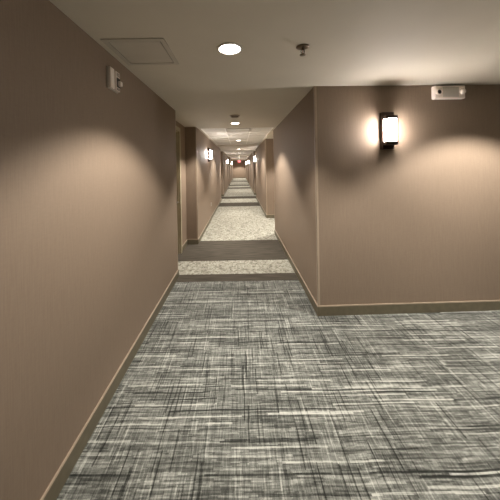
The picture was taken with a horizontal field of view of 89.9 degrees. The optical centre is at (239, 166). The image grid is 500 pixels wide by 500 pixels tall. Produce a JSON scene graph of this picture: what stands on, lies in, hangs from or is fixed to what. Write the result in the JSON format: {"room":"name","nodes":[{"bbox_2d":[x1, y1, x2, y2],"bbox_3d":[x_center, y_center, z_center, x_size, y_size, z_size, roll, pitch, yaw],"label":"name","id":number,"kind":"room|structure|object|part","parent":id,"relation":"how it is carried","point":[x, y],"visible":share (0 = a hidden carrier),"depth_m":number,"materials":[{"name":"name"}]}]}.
{"room":"hotel corridor","nodes":[
{"label":"hotel corridor","id":0,"kind":"room"},
{"bbox_2d":[0,0,177,499],"bbox_3d":[-1.108,0.399,0.535,0.370,2.440,6.270,-1,0,0],"label":"wall","id":1,"kind":"structure","parent":0,"point":[88,211],"depth_m":1.33,"materials":[{"name":"beige paint"}]},
{"bbox_2d":[40,269,178,499],"bbox_3d":[-0.992,1.564,0.541,0.202,0.107,6.282,-1,0,0],"label":"baseboard","id":2,"kind":"structure","parent":1,"relation":"attached to","point":[62,474],"depth_m":1.57,"materials":[{"name":"brown wood"}]},
{"bbox_2d":[106,66,122,93],"bbox_3d":[-0.912,-0.636,1.840,0.058,0.156,0.152,-1,0,0],"label":"fire alarm strobe","id":3,"kind":"object","parent":1,"relation":"attached to","point":[113,82],"visible":1,"depth_m":1.81,"materials":[{"name":"white plastic"}]},
{"bbox_2d":[175,115,177,265],"bbox_3d":[-0.934,0.343,3.660,0.025,2.332,0.025,-1,0,0],"label":"trim","id":4,"kind":"structure","parent":1,"relation":"attached to","point":[175,115],"depth_m":3.65,"materials":[{"name":"brown"}]},
{"bbox_2d":[176,121,186,244],"bbox_3d":[-1.173,0.401,4.435,0.120,2.440,1.530,-1,0,0],"label":"wall","id":5,"kind":"structure","parent":0,"point":[182,128],"depth_m":4.97,"materials":[{"name":"beige paint"}]},
{"bbox_2d":[176,126,181,253],"bbox_3d":[-1.164,0.450,4.210,0.132,2.340,1.020,-1,0,0],"label":"door","id":6,"kind":"structure","parent":5,"relation":"in","point":[178,144],"depth_m":4.65,"materials":[{"name":"brown wood"}]},
{"bbox_2d":[185,127,220,238],"bbox_3d":[-1.088,0.399,8.550,0.410,2.440,6.700,-1,0,0],"label":"wall","id":7,"kind":"structure","parent":0,"point":[208,173],"depth_m":5.71,"materials":[{"name":"beige paint"}]},
{"bbox_2d":[195,127,197,238],"bbox_3d":[-0.894,0.343,5.210,0.025,2.332,0.025,-1,0,0],"label":"trim","id":8,"kind":"structure","parent":7,"relation":"attached to","point":[195,127],"depth_m":5.20,"materials":[{"name":"brown"}]},
{"bbox_2d":[182,198,221,251],"bbox_3d":[-0.972,1.564,8.316,0.242,0.107,7.192,-1,0,0],"label":"baseboard","id":9,"kind":"structure","parent":7,"relation":"attached to","point":[188,241],"depth_m":5.33,"materials":[{"name":"brown wood"}]},
{"bbox_2d":[208,148,211,161],"bbox_3d":[-0.837,-0.336,7.100,0.119,0.390,0.124,-1,0,0],"label":"wall sconce","id":10,"kind":"object","parent":7,"relation":"attached to","point":[209,149],"visible":0.99,"depth_m":7.04,"materials":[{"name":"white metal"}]},
{"bbox_2d":[221,151,228,193],"bbox_3d":[-1.088,0.399,16.900,0.410,2.440,6.600,-1,0,0],"label":"wall","id":11,"kind":"structure","parent":0,"point":[224,167],"depth_m":14.68,"materials":[{"name":"beige paint"}]},
{"bbox_2d":[228,157,231,181],"bbox_3d":[-1.088,0.399,25.150,0.410,2.440,6.500,-1,0,0],"label":"wall","id":12,"kind":"structure","parent":0,"point":[229,158],"depth_m":24.42,"materials":[{"name":"beige paint"}]},
{"bbox_2d":[201,127,273,144],"bbox_3d":[-0.056,-0.911,7.825,1.700,0.037,4.750,-1,0,0],"label":"ceiling","id":13,"kind":"structure","parent":0,"point":[220,136],"depth_m":7.36,"materials":[{"name":"paint"}]},
{"bbox_2d":[226,128,249,131],"bbox_3d":[-0.035,-0.888,6.135,0.580,0.010,0.580,-1,0,0],"label":"ceiling vent","id":14,"kind":"object","parent":13,"relation":"in","point":[227,129],"visible":1,"depth_m":6.05,"materials":[{"name":"white plastic"}]},
{"bbox_2d":[225,151,252,154],"bbox_3d":[-0.056,-0.911,16.300,1.700,0.037,4.800,-1,0,0],"label":"ceiling","id":15,"kind":"structure","parent":0,"point":[233,152],"depth_m":16.25,"materials":[{"name":"paint"}]},
{"bbox_2d":[233,160,245,177],"bbox_3d":[0.007,0.380,34.075,2.600,2.440,0.150,-1,0,0],"label":"wall","id":16,"kind":"structure","parent":0,"point":[239,170],"depth_m":34.00,"materials":[{"name":"beige paint"}]},
{"bbox_2d":[246,158,248,181],"bbox_3d":[1.062,0.361,26.750,0.490,2.440,4.900,-1,0,0],"label":"wall","id":17,"kind":"structure","parent":0,"point":[247,158],"depth_m":25.45,"materials":[{"name":"beige paint"}]},
{"bbox_2d":[248,151,255,192],"bbox_3d":[1.062,0.361,18.350,0.490,2.440,8.700,-1,0,0],"label":"wall","id":18,"kind":"structure","parent":0,"point":[252,165],"depth_m":15.79,"materials":[{"name":"beige paint"}]},
{"bbox_2d":[256,139,274,213],"bbox_3d":[1.671,0.351,10.050,1.710,2.440,4.700,-1,0,0],"label":"wall","id":19,"kind":"structure","parent":0,"point":[261,162],"depth_m":7.88,"materials":[{"name":"beige paint"}]},
{"bbox_2d":[256,197,274,217],"bbox_3d":[1.626,1.518,10.290,1.602,0.107,5.280,-1,0,0],"label":"baseboard","id":20,"kind":"structure","parent":19,"relation":"attached to","point":[264,212],"depth_m":7.70,"materials":[{"name":"brown wood"}]},
{"bbox_2d":[265,139,266,213],"bbox_3d":[0.825,0.313,7.710,0.025,2.332,0.025,-1,0,0],"label":"trim","id":21,"kind":"structure","parent":19,"relation":"attached to","point":[265,139],"depth_m":7.70,"materials":[{"name":"brown"}]},
{"bbox_2d":[49,0,499,159],"bbox_3d":[1.709,-0.945,15.700,6.050,0.150,36.900,-1,0,0],"label":"ceiling","id":22,"kind":"structure","parent":0,"point":[351,42],"depth_m":1.76,"materials":[{"name":"paint"}]},
{"bbox_2d":[100,38,178,64],"bbox_3d":[-0.695,-0.825,1.820,0.410,0.006,0.410,-1,0,0],"label":"access panel","id":23,"kind":"object","parent":22,"relation":"attached to","point":[133,51],"visible":1,"depth_m":1.78,"materials":[{"name":"beige paint"}]},
{"bbox_3d":[-0.695,-0.826,1.820,0.336,0.004,0.336,-1,0,0],"label":"hatch door","id":24,"kind":"part","parent":23,"relation":"part of","materials":[{"name":"beige paint"}]},
{"bbox_2d":[217,42,242,54],"bbox_3d":[-0.070,-0.834,1.780,0.184,0.008,0.184,-1,0,0],"label":"recessed light","id":25,"kind":"object","parent":22,"relation":"in","point":[229,48],"visible":1,"depth_m":1.76,"materials":[{"name":"white plastic"}]},
{"bbox_2d":[230,115,239,118],"bbox_3d":[-0.079,-0.814,4.120,0.164,0.050,0.164,-1,0,0],"label":"smoke detector","id":26,"kind":"object","parent":22,"relation":"attached to","point":[231,116],"visible":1,"depth_m":4.07,"materials":[{"name":"white plastic"}]},
{"bbox_2d":[296,44,308,55],"bbox_3d":[0.448,-0.818,1.770,0.092,0.059,0.092,-1,0,0],"label":"sprinkler","id":27,"kind":"object","parent":22,"relation":"attached to","point":[301,47],"visible":1,"depth_m":1.76,"materials":[{"name":"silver metal"}]},
{"bbox_2d":[56,178,499,499],"bbox_3d":[1.754,1.620,15.775,6.050,0.100,36.750,-1,0,0],"label":"floor","id":28,"kind":"structure","parent":0,"point":[237,388],"depth_m":1.72,"materials":[{"name":"grey carpet"}]},
{"bbox_2d":[273,84,499,304],"bbox_3d":[2.711,0.333,4.275,3.790,2.440,3.230,-1,0,0],"label":"wall","id":29,"kind":"structure","parent":0,"point":[417,220],"depth_m":2.69,"materials":[{"name":"beige paint"}]},
{"bbox_2d":[273,137,274,209],"bbox_3d":[0.825,0.313,5.880,0.025,2.332,0.025,-1,0,0],"label":"trim","id":30,"kind":"structure","parent":29,"relation":"attached to","point":[273,137],"depth_m":5.87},
{"bbox_2d":[313,86,319,305],"bbox_3d":[0.825,0.313,2.670,0.025,2.332,0.025,-1,0,0],"label":"trim","id":31,"kind":"structure","parent":29,"relation":"attached to","point":[314,87],"depth_m":2.66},
{"bbox_2d":[274,229,499,315],"bbox_3d":[2.726,1.499,4.639,3.802,0.107,3.982,-1,0,0],"label":"baseboard","id":32,"kind":"structure","parent":29,"relation":"attached to","point":[481,305],"depth_m":2.68,"materials":[{"name":"brown wood"}]},
{"bbox_2d":[380,112,397,149],"bbox_3d":[1.565,-0.377,2.619,0.124,0.390,0.119,-1,0,-1],"label":"wall sconce","id":33,"kind":"object","parent":29,"relation":"attached to","point":[388,120],"visible":1,"depth_m":2.56,"materials":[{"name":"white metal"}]},
{"bbox_2d":[384,118,396,141],"bbox_3d":[1.566,-0.377,2.595,0.106,0.234,0.062,-1,0,-1],"label":"diffuser","id":34,"kind":"object","parent":33,"relation":"attached to","point":[390,124],"depth_m":2.56,"materials":[{"name":"white glass"}]},
{"bbox_2d":[431,85,465,99],"bbox_3d":[2.225,-0.788,2.655,0.332,0.140,0.077,-1,0,-1],"label":"emergency light","id":35,"kind":"object","parent":29,"relation":"attached to","point":[458,91],"visible":1,"depth_m":2.64,"materials":[{"name":"white plastic"}]}
]}

